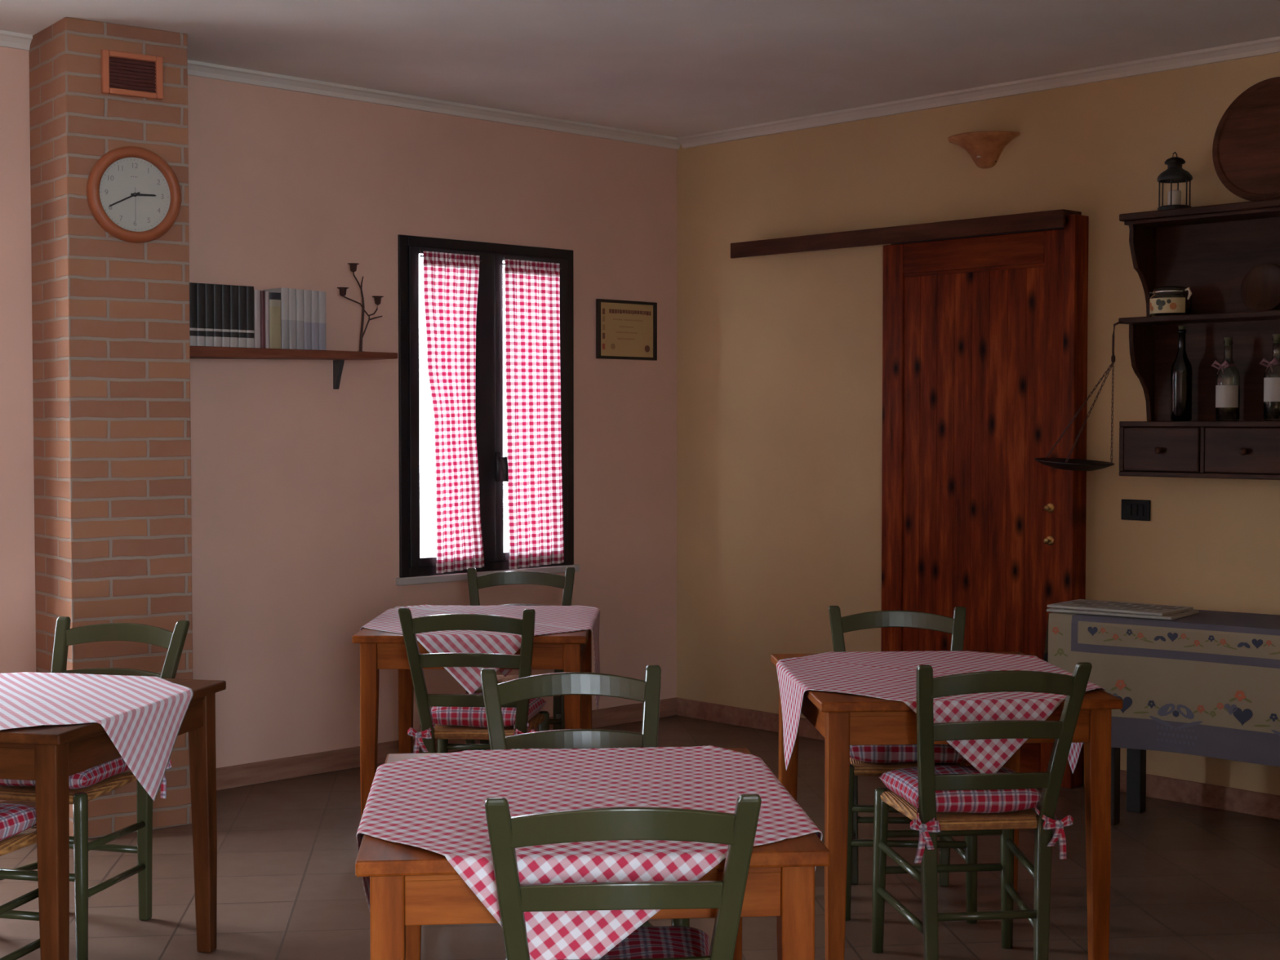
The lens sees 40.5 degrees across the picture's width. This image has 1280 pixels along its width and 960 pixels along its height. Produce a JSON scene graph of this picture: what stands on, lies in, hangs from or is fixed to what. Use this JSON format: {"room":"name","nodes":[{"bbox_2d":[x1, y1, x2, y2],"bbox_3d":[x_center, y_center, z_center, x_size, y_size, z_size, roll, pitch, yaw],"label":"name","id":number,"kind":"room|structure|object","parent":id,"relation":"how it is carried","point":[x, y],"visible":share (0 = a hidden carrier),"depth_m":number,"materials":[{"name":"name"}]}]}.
{"room":"restaurant","nodes":[
{"label":"restaurant","id":0,"kind":"room"},
{"bbox_2d":[0,46,676,801],"bbox_3d":[-2.997,-0.156,5.719,8.510,2.830,0.280,-2,3,-44],"label":"wall","id":1,"kind":"structure","parent":0,"point":[295,477],"depth_m":7.18,"materials":[{"name":"pink paint"}]},
{"bbox_2d":[190,346,397,389],"bbox_3d":[-1.443,-0.440,6.859,1.045,0.150,0.200,-2,3,-44],"label":"wall shelf","id":2,"kind":"object","parent":1,"relation":"attached to","point":[338,357],"visible":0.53,"depth_m":6.81,"materials":[{"name":"brown wood"}]},
{"bbox_2d":[189,282,196,346],"bbox_3d":[-1.733,-0.626,6.590,0.034,0.238,0.140,-2,3,-44],"label":"book","id":3,"kind":"object","parent":2,"relation":"on","point":[193,308],"visible":0.41,"depth_m":6.54,"materials":[{"name":"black paper"}]},
{"bbox_2d":[195,283,204,346],"bbox_3d":[-1.707,-0.627,6.615,0.034,0.238,0.140,-2,3,-44],"label":"book","id":4,"kind":"object","parent":2,"relation":"on","point":[200,287],"visible":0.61,"depth_m":6.56,"materials":[{"name":"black paper"}]},
{"bbox_2d":[204,283,213,346],"bbox_3d":[-1.681,-0.627,6.639,0.034,0.238,0.140,-2,3,-44],"label":"book","id":5,"kind":"object","parent":2,"relation":"on","point":[208,287],"visible":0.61,"depth_m":6.59,"materials":[{"name":"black paper"}]},
{"bbox_2d":[213,284,222,346],"bbox_3d":[-1.655,-0.628,6.664,0.034,0.238,0.140,-2,3,-44],"label":"book","id":6,"kind":"object","parent":2,"relation":"on","point":[217,333],"visible":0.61,"depth_m":6.61,"materials":[{"name":"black paper"}]},
{"bbox_2d":[221,284,230,346],"bbox_3d":[-1.630,-0.629,6.688,0.034,0.238,0.140,-2,3,-44],"label":"book","id":7,"kind":"object","parent":2,"relation":"on","point":[225,323],"visible":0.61,"depth_m":6.64,"materials":[{"name":"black paper"}]},
{"bbox_2d":[229,284,238,346],"bbox_3d":[-1.604,-0.630,6.713,0.034,0.238,0.140,-2,3,-44],"label":"book","id":8,"kind":"object","parent":2,"relation":"on","point":[233,320],"visible":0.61,"depth_m":6.66,"materials":[{"name":"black paper"}]},
{"bbox_2d":[237,285,246,347],"bbox_3d":[-1.578,-0.631,6.737,0.034,0.238,0.140,-2,3,-44],"label":"book","id":9,"kind":"object","parent":2,"relation":"on","point":[241,289],"visible":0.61,"depth_m":6.68,"materials":[{"name":"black paper"}]},
{"bbox_2d":[245,285,254,347],"bbox_3d":[-1.553,-0.631,6.762,0.034,0.238,0.140,-2,3,-44],"label":"book","id":10,"kind":"object","parent":2,"relation":"on","point":[249,290],"visible":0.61,"depth_m":6.71,"materials":[{"name":"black paper"}]},
{"bbox_2d":[253,289,260,347],"bbox_3d":[-1.529,-0.626,6.784,0.026,0.226,0.140,-2,3,-44],"label":"book","id":11,"kind":"object","parent":2,"relation":"on","point":[256,292],"visible":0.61,"depth_m":6.73,"materials":[{"name":"white paper"}]},
{"bbox_2d":[260,290,265,348],"bbox_3d":[-1.512,-0.626,6.801,0.018,0.224,0.140,-2,3,-44],"label":"book","id":12,"kind":"object","parent":2,"relation":"on","point":[262,292],"visible":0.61,"depth_m":6.75,"materials":[{"name":"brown paper"}]},
{"bbox_2d":[264,291,269,348],"bbox_3d":[-1.498,-0.625,6.814,0.017,0.222,0.140,-2,3,-44],"label":"book","id":13,"kind":"object","parent":2,"relation":"on","point":[266,293],"visible":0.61,"depth_m":6.76,"materials":[{"name":"white paper"}]},
{"bbox_2d":[269,291,280,348],"bbox_3d":[-1.472,-0.626,6.839,0.051,0.222,0.140,-2,3,-44],"label":"book","id":14,"kind":"object","parent":2,"relation":"on","point":[274,297],"visible":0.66,"depth_m":6.79,"materials":[{"name":"white paper"}]},
{"bbox_2d":[262,287,288,349],"bbox_3d":[-1.440,-0.636,6.869,0.033,0.240,0.140,-2,3,-44],"label":"book","id":15,"kind":"object","parent":2,"relation":"on","point":[284,291],"visible":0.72,"depth_m":6.82,"materials":[{"name":"white paper"}]},
{"bbox_2d":[288,288,296,349],"bbox_3d":[-1.415,-0.636,6.893,0.033,0.239,0.140,-2,3,-44],"label":"book","id":16,"kind":"object","parent":2,"relation":"on","point":[292,292],"visible":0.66,"depth_m":6.84,"materials":[{"name":"white paper"}]},
{"bbox_2d":[296,288,303,349],"bbox_3d":[-1.390,-0.637,6.917,0.033,0.238,0.140,-2,3,-44],"label":"book","id":17,"kind":"object","parent":2,"relation":"on","point":[300,292],"visible":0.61,"depth_m":6.86,"materials":[{"name":"white paper"}]},
{"bbox_2d":[303,289,311,349],"bbox_3d":[-1.365,-0.637,6.941,0.033,0.237,0.140,-2,3,-44],"label":"book","id":18,"kind":"object","parent":2,"relation":"on","point":[307,293],"visible":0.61,"depth_m":6.89,"materials":[{"name":"white paper"}]},
{"bbox_2d":[311,290,319,350],"bbox_3d":[-1.340,-0.637,6.965,0.033,0.236,0.140,-2,3,-44],"label":"book","id":19,"kind":"object","parent":2,"relation":"on","point":[314,294],"visible":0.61,"depth_m":6.91,"materials":[{"name":"white paper"}]},
{"bbox_2d":[318,291,326,350],"bbox_3d":[-1.315,-0.637,6.988,0.033,0.235,0.140,-2,3,-44],"label":"book","id":20,"kind":"object","parent":2,"relation":"on","point":[322,295],"visible":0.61,"depth_m":6.93,"materials":[{"name":"white paper"}]},
{"bbox_2d":[337,262,383,351],"bbox_3d":[-1.152,-0.705,7.119,0.066,0.363,0.242,1,2,37],"label":"candle holder","id":21,"kind":"object","parent":2,"relation":"on","point":[353,265],"visible":0.92,"depth_m":7.13,"materials":[{"name":"brown metal"}]},
{"bbox_2d":[337,287,348,296],"bbox_3d":[-1.204,-0.762,7.034,0.048,0.036,0.047,-2,3,-44],"label":"cup","id":22,"kind":"object","parent":21,"relation":"on","point":[342,290],"depth_m":7.02,"materials":[{"name":"brown metal"}]},
{"bbox_2d":[347,262,359,271],"bbox_3d":[-1.173,-0.868,7.102,0.048,0.036,0.047,-2,3,-44],"label":"cup","id":23,"kind":"object","parent":21,"relation":"on","point":[353,265],"depth_m":7.09,"materials":[{"name":"brown metal"}]},
{"bbox_2d":[372,295,383,305],"bbox_3d":[-1.086,-0.743,7.189,0.048,0.036,0.047,-2,3,-44],"label":"cup","id":24,"kind":"object","parent":21,"relation":"on","point":[377,298],"depth_m":7.18,"materials":[{"name":"brown metal"}]},
{"bbox_2d":[0,697,675,807],"bbox_3d":[-1.217,1.164,7.258,3.849,0.088,0.011,-2,3,-44],"label":"baseboard","id":25,"kind":"structure","parent":1,"relation":"attached to","point":[268,771],"depth_m":7.17,"materials":[{"name":"tile"}]},
{"bbox_2d":[0,30,680,149],"bbox_3d":[-2.781,-1.547,5.649,8.230,0.046,0.052,-2,3,-44],"label":"trim","id":26,"kind":"structure","parent":1,"relation":"attached to","point":[9,39],"depth_m":7.32,"materials":[{"name":"white paint"}]},
{"bbox_2d":[395,234,579,585],"bbox_3d":[-0.679,-0.308,7.743,1.025,1.492,0.180,-2,3,-44],"label":"window","id":27,"kind":"structure","parent":1,"relation":"in","point":[493,469],"depth_m":7.69,"materials":[{"name":"black paint"}]},
{"bbox_2d":[419,251,484,573],"bbox_3d":[-0.808,-0.290,7.546,0.341,1.385,0.031,-2,3,-44],"label":"curtain","id":28,"kind":"object","parent":27,"relation":"hanging from","point":[451,280],"visible":1,"depth_m":7.54,"materials":[{"name":"red fabric"}]},
{"bbox_2d":[501,258,564,568],"bbox_3d":[-0.476,-0.296,7.862,0.362,1.385,0.031,-2,3,-44],"label":"curtain","id":29,"kind":"object","parent":27,"relation":"hanging from","point":[531,288],"visible":1,"depth_m":7.85,"materials":[{"name":"red fabric"}]},
{"bbox_2d":[595,298,657,360],"bbox_3d":[-0.062,-0.716,8.288,0.386,0.280,0.018,-2,3,-44],"label":"framed certificate","id":30,"kind":"object","parent":1,"relation":"attached to","point":[627,330],"visible":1,"depth_m":8.29,"materials":[{"name":"black"}]},
{"bbox_2d":[602,308,650,352],"bbox_3d":[-0.062,-0.713,8.289,0.317,0.199,0.001,-2,3,-44],"label":"print","id":31,"kind":"object","parent":30,"relation":"attached to","point":[624,330],"depth_m":8.29,"materials":[{"name":"brown paper"}]},
{"bbox_2d":[0,0,1279,137],"bbox_3d":[-0.051,-1.549,2.780,8.790,0.150,8.530,-2,3,-44],"label":"ceiling","id":32,"kind":"structure","parent":0,"point":[677,68],"depth_m":6.28,"materials":[{"name":"paint"}]},
{"bbox_2d":[0,715,1279,959],"bbox_3d":[-0.051,1.415,2.879,8.790,0.120,8.530,-2,3,-44],"label":"floor","id":33,"kind":"structure","parent":0,"point":[1188,882],"depth_m":5.42,"materials":[{"name":"tile"}]},
{"bbox_2d":[0,828,39,959],"bbox_3d":[-1.691,0.884,4.070,0.435,0.862,0.562,0,2,12],"label":"chair","id":34,"kind":"object","parent":33,"relation":"on","point":[27,837],"visible":0.32,"depth_m":4.21,"materials":[{"name":"green paint"}]},
{"bbox_2d":[0,803,35,840],"bbox_3d":[-1.683,0.873,4.106,0.418,0.176,0.419,0,2,12],"label":"seat cushion","id":35,"kind":"object","parent":34,"relation":"on","point":[15,819],"visible":0.95,"depth_m":4.17,"materials":[{"name":"red fabric"}]},
{"bbox_2d":[0,616,190,959],"bbox_3d":[-1.611,0.854,4.957,0.435,0.862,0.562,0,2,14],"label":"chair","id":36,"kind":"object","parent":33,"relation":"on","point":[64,636],"visible":0.43,"depth_m":5.03,"materials":[{"name":"green paint"}]},
{"bbox_2d":[0,756,171,798],"bbox_3d":[-1.620,0.846,4.920,0.418,0.176,0.419,0,2,14],"label":"seat cushion","id":37,"kind":"object","parent":36,"relation":"on","point":[91,776],"visible":0.21,"depth_m":4.75,"materials":[{"name":"red fabric"}]},
{"bbox_2d":[28,17,192,838],"bbox_3d":[-1.903,-0.174,6.250,0.435,2.830,0.400,-1,2,-37],"label":"brick pillar","id":38,"kind":"structure","parent":33,"relation":"on","point":[110,314],"depth_m":6.09,"materials":[{"name":"orange brick"}]},
{"bbox_2d":[100,48,163,99],"bbox_3d":[-1.768,-1.411,6.046,0.216,0.148,0.022,-1,2,-37],"label":"vent grille","id":39,"kind":"object","parent":38,"relation":"attached to","point":[122,73],"visible":1,"depth_m":6.04,"materials":[{"name":"brown wood"}]},
{"bbox_2d":[86,146,181,243],"bbox_3d":[-1.760,-0.996,6.056,0.336,0.336,0.038,-1,2,-37],"label":"wall clock","id":40,"kind":"object","parent":38,"relation":"attached to","point":[133,193],"visible":1,"depth_m":6.05,"materials":[{"name":"brown"}]},
{"bbox_2d":[0,672,226,959],"bbox_3d":[-1.609,0.932,4.455,0.780,0.740,0.850,0,2,12],"label":"dining table","id":41,"kind":"object","parent":33,"relation":"on","point":[47,755],"visible":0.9,"depth_m":4.03,"materials":[{"name":"brown wood"}]},
{"bbox_2d":[0,671,193,800],"bbox_3d":[-1.609,0.695,4.446,0.837,0.285,0.900,0,2,12],"label":"tablecloth","id":42,"kind":"object","parent":41,"relation":"on","point":[143,717],"visible":1,"depth_m":4.37,"materials":[{"name":"fabric"}]},
{"bbox_2d":[398,608,549,753],"bbox_3d":[-0.527,0.828,5.745,0.435,0.862,0.562,0,2,4],"label":"chair","id":43,"kind":"object","parent":33,"relation":"on","point":[525,627],"visible":0.62,"depth_m":5.53,"materials":[{"name":"green paint"}]},
{"bbox_2d":[407,692,546,753],"bbox_3d":[-0.524,0.817,5.782,0.418,0.176,0.419,0,2,4],"label":"seat cushion","id":44,"kind":"object","parent":43,"relation":"on","point":[473,717],"visible":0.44,"depth_m":5.66,"materials":[{"name":"red fabric"}]},
{"bbox_2d":[351,606,596,818],"bbox_3d":[-0.560,0.872,6.232,0.780,0.740,0.920,0,2,1],"label":"dining table","id":45,"kind":"object","parent":33,"relation":"on","point":[568,651],"visible":0.48,"depth_m":5.80,"materials":[{"name":"brown wood"}]},
{"bbox_2d":[360,604,599,709],"bbox_3d":[-0.557,0.660,6.225,0.849,0.333,0.978,0,2,1],"label":"tablecloth","id":46,"kind":"object","parent":45,"relation":"on","point":[548,620],"visible":0.62,"depth_m":5.99,"materials":[{"name":"fabric"}]},
{"bbox_2d":[465,567,574,750],"bbox_3d":[-0.469,0.793,6.771,0.435,0.862,0.562,0,2,-3],"label":"chair","id":47,"kind":"object","parent":33,"relation":"on","point":[475,583],"visible":0.26,"depth_m":6.99,"materials":[{"name":"green paint"}]},
{"bbox_2d":[480,664,689,958],"bbox_3d":[-0.126,0.888,3.925,0.435,0.862,0.562,0,2,-9],"label":"chair","id":48,"kind":"object","parent":33,"relation":"on","point":[647,691],"visible":0.35,"depth_m":4.13,"materials":[{"name":"green paint"}]},
{"bbox_2d":[355,747,830,959],"bbox_3d":[-0.113,0.970,3.308,0.780,0.740,0.920,0,2,-5],"label":"dining table","id":49,"kind":"object","parent":33,"relation":"on","point":[411,887],"visible":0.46,"depth_m":2.87,"materials":[{"name":"brown wood"}]},
{"bbox_2d":[355,745,822,959],"bbox_3d":[-0.113,0.755,3.301,0.811,0.329,0.950,0,2,-5],"label":"tablecloth","id":50,"kind":"object","parent":49,"relation":"on","point":[434,802],"visible":0.72,"depth_m":3.19,"materials":[{"name":"fabric"}]},
{"bbox_2d":[484,794,761,959],"bbox_3d":[-0.042,0.919,3.001,0.435,0.862,0.562,0,2,-4],"label":"chair","id":51,"kind":"object","parent":33,"relation":"on","point":[737,830],"visible":0.97,"depth_m":2.76,"materials":[{"name":"green paint"}]},
{"bbox_2d":[598,926,709,959],"bbox_3d":[-0.044,0.909,3.038,0.418,0.176,0.419,0,2,-4],"label":"seat cushion","id":52,"kind":"object","parent":51,"relation":"on","point":[645,942],"visible":0.47,"depth_m":3.08,"materials":[{"name":"red fabric"}]},
{"bbox_2d":[828,605,977,923],"bbox_3d":[0.800,0.843,5.298,0.435,0.862,0.562,0,2,4],"label":"chair","id":53,"kind":"object","parent":33,"relation":"on","point":[955,626],"visible":0.38,"depth_m":5.42,"materials":[{"name":"green paint"}]},
{"bbox_2d":[849,744,966,763],"bbox_3d":[0.798,0.835,5.260,0.418,0.176,0.419,0,2,4],"label":"seat cushion","id":54,"kind":"object","parent":53,"relation":"on","point":[886,753],"visible":0.29,"depth_m":5.06,"materials":[{"name":"red fabric"}]},
{"bbox_2d":[770,651,1122,959],"bbox_3d":[0.819,0.917,4.894,0.780,0.740,0.930,0,2,-4],"label":"dining table","id":55,"kind":"object","parent":33,"relation":"on","point":[844,720],"visible":0.48,"depth_m":4.46,"materials":[{"name":"brown wood"}]},
{"bbox_2d":[776,650,1105,773],"bbox_3d":[0.820,0.688,4.886,0.850,0.300,0.984,0,2,-4],"label":"tablecloth","id":56,"kind":"object","parent":55,"relation":"on","point":[886,675],"visible":0.7,"depth_m":4.75,"materials":[{"name":"fabric"}]},
{"bbox_2d":[871,662,1092,959],"bbox_3d":[0.860,0.869,4.495,0.435,0.862,0.562,0,2,-6],"label":"chair","id":57,"kind":"object","parent":33,"relation":"on","point":[928,687],"visible":0.82,"depth_m":4.35,"materials":[{"name":"green paint"}]},
{"bbox_2d":[879,764,1073,862],"bbox_3d":[0.856,0.859,4.532,0.418,0.176,0.419,0,2,-6],"label":"seat cushion","id":58,"kind":"object","parent":57,"relation":"on","point":[903,782],"visible":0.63,"depth_m":4.41,"materials":[{"name":"red fabric"}]},
{"bbox_2d":[1111,746,1146,825],"bbox_3d":[2.059,0.868,6.140,1.100,0.755,0.440,1,2,37],"label":"console table","id":59,"kind":"object","parent":33,"relation":"on","point":[1135,758],"visible":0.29,"depth_m":6.43,"materials":[{"name":"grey wood"}]},
{"bbox_2d":[1043,608,1279,766],"bbox_3d":[2.021,0.716,6.148,1.185,0.459,0.462,1,2,37],"label":"cloth","id":60,"kind":"object","parent":59,"relation":"on","point":[1205,683],"visible":0.73,"depth_m":5.99,"materials":[{"name":"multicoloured fabric"}]},
{"bbox_2d":[1046,607,1199,620],"bbox_3d":[1.752,0.475,6.302,0.460,0.010,0.295,1,2,36],"label":"newspaper","id":61,"kind":"object","parent":60,"relation":"on","point":[1172,616],"visible":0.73,"depth_m":6.18,"materials":[{"name":"grey paper"}]},
{"bbox_2d":[1047,599,1193,616],"bbox_3d":[1.747,0.463,6.320,0.440,0.010,0.275,2,3,40],"label":"newspaper","id":62,"kind":"object","parent":61,"relation":"on","point":[1079,604],"visible":1,"depth_m":6.28,"materials":[{"name":"grey paper"}]},
{"bbox_2d":[676,52,1279,795],"bbox_3d":[2.616,-0.172,6.197,0.280,2.830,7.330,-2,3,-44],"label":"wall","id":63,"kind":"structure","parent":0,"point":[780,356],"depth_m":7.73,"materials":[{"name":"yellow paint"}]},
{"bbox_2d":[730,208,1088,788],"bbox_3d":[1.096,0.058,7.505,0.130,2.282,1.825,-2,3,-44],"label":"door","id":64,"kind":"structure","parent":63,"relation":"in","point":[985,319],"depth_m":7.17,"materials":[{"name":"red wood"}]},
{"bbox_2d":[675,697,1279,819],"bbox_3d":[2.511,1.201,6.143,0.011,0.088,6.770,-2,3,-44],"label":"baseboard","id":65,"kind":"structure","parent":63,"relation":"attached to","point":[1216,797],"depth_m":6.66,"materials":[{"name":"tile"}]},
{"bbox_2d":[676,35,1279,148],"bbox_3d":[2.514,-1.559,6.017,0.052,0.046,6.718,-2,3,-44],"label":"trim","id":66,"kind":"structure","parent":63,"relation":"attached to","point":[1271,45],"depth_m":7.09,"materials":[{"name":"white paint"}]},
{"bbox_2d":[947,130,1020,168],"bbox_3d":[1.380,-1.358,7.136,0.161,0.137,0.322,-2,3,-44],"label":"wall sconce","id":67,"kind":"object","parent":63,"relation":"attached to","point":[985,148],"visible":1,"depth_m":7.12,"materials":[{"name":"orange ceramic"}]},
{"bbox_2d":[1120,498,1150,520],"bbox_3d":[1.920,0.116,6.726,0.013,0.080,0.124,-2,3,-44],"label":"light switch","id":68,"kind":"object","parent":63,"relation":"attached to","point":[1131,509],"visible":1,"depth_m":6.72,"materials":[{"name":"black plastic"}]},
{"bbox_2d":[1118,198,1279,479],"bbox_3d":[2.221,-0.498,6.231,0.231,0.986,1.040,-2,3,-44],"label":"wall rack","id":69,"kind":"object","parent":63,"relation":"attached to","point":[1210,251],"visible":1,"depth_m":6.43,"materials":[{"name":"brown wood"}]},
{"bbox_2d":[1034,320,1121,471],"bbox_3d":[1.666,-0.320,6.648,0.300,0.568,0.300,0,2,-8],"label":"scale pan","id":70,"kind":"object","parent":69,"relation":"hanging from","point":[1077,464],"visible":1,"depth_m":6.58,"materials":[{"name":"brown metal"}]},
{"bbox_2d":[1148,285,1191,315],"bbox_3d":[1.979,-0.667,6.478,0.154,0.110,0.152,0,2,14],"label":"ceramic jar","id":71,"kind":"object","parent":69,"relation":"on","point":[1166,300],"visible":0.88,"depth_m":6.42,"materials":[{"name":"white ceramic"}]},
{"bbox_2d":[1156,151,1192,210],"bbox_3d":[1.985,-1.108,6.444,0.128,0.220,0.128,-2,3,-44],"label":"lantern","id":72,"kind":"object","parent":69,"relation":"on","point":[1175,173],"visible":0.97,"depth_m":6.42,"materials":[{"name":"black metal"}]},
{"bbox_2d":[1168,190,1181,204],"bbox_3d":[1.985,-1.045,6.447,0.048,0.057,0.048,-2,3,-44],"label":"candle","id":73,"kind":"object","parent":72,"relation":"on","point":[1176,194],"depth_m":6.43,"materials":[{"name":"beige wax"}]},
{"bbox_2d":[1170,325,1192,421],"bbox_3d":[2.017,-0.396,6.464,0.076,0.355,0.076,-2,3,-44],"label":"bottle","id":74,"kind":"object","parent":69,"relation":"on","point":[1181,373],"visible":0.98,"depth_m":6.44,"materials":[{"name":"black glass"}]},
{"bbox_2d":[1118,310,1279,325],"bbox_3d":[2.230,-0.590,6.241,0.200,0.022,1.028,-2,3,-44],"label":"shelf","id":75,"kind":"object","parent":69,"relation":"attached to","point":[1197,317],"depth_m":6.37,"materials":[{"name":"brown wood"}]},
{"bbox_2d":[1211,337,1239,421],"bbox_3d":[2.143,-0.367,6.330,0.088,0.305,0.085,-1,2,-25],"label":"bottle","id":76,"kind":"object","parent":69,"relation":"on","point":[1228,376],"visible":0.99,"depth_m":6.30,"materials":[{"name":"clear glass"}]},
{"bbox_2d":[1212,76,1279,200],"bbox_3d":[2.264,-1.220,6.213,0.091,0.452,0.456,-2,3,-44],"label":"round board","id":77,"kind":"object","parent":69,"relation":"on","point":[1246,147],"visible":0.97,"depth_m":6.26,"materials":[{"name":"brown wood"}]},
{"bbox_2d":[1240,263,1279,311],"bbox_3d":[2.260,-0.696,6.282,0.041,0.177,0.180,-2,3,-44],"label":"decorative plate","id":78,"kind":"object","parent":69,"relation":"on","point":[1260,291],"visible":0.99,"depth_m":6.29,"materials":[{"name":"brown wood"}]},
{"bbox_2d":[1259,333,1279,421],"bbox_3d":[2.273,-0.365,6.195,0.090,0.310,0.089,-1,2,-27],"label":"bottle","id":79,"kind":"object","parent":69,"relation":"on","point":[1272,373],"visible":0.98,"depth_m":6.17,"materials":[{"name":"clear glass"}]},
{"label":"outside","id":80,"kind":"structure","parent":0,"visible":0},
{"bbox_2d":[420,523,509,556],"bbox_3d":[-0.586,1.533,5.020,34.000,0.100,36.000,-2,3,-44],"label":"ground","id":81,"kind":"structure","parent":80,"point":[428,535],"depth_m":24.10,"materials":[{"name":"white"}]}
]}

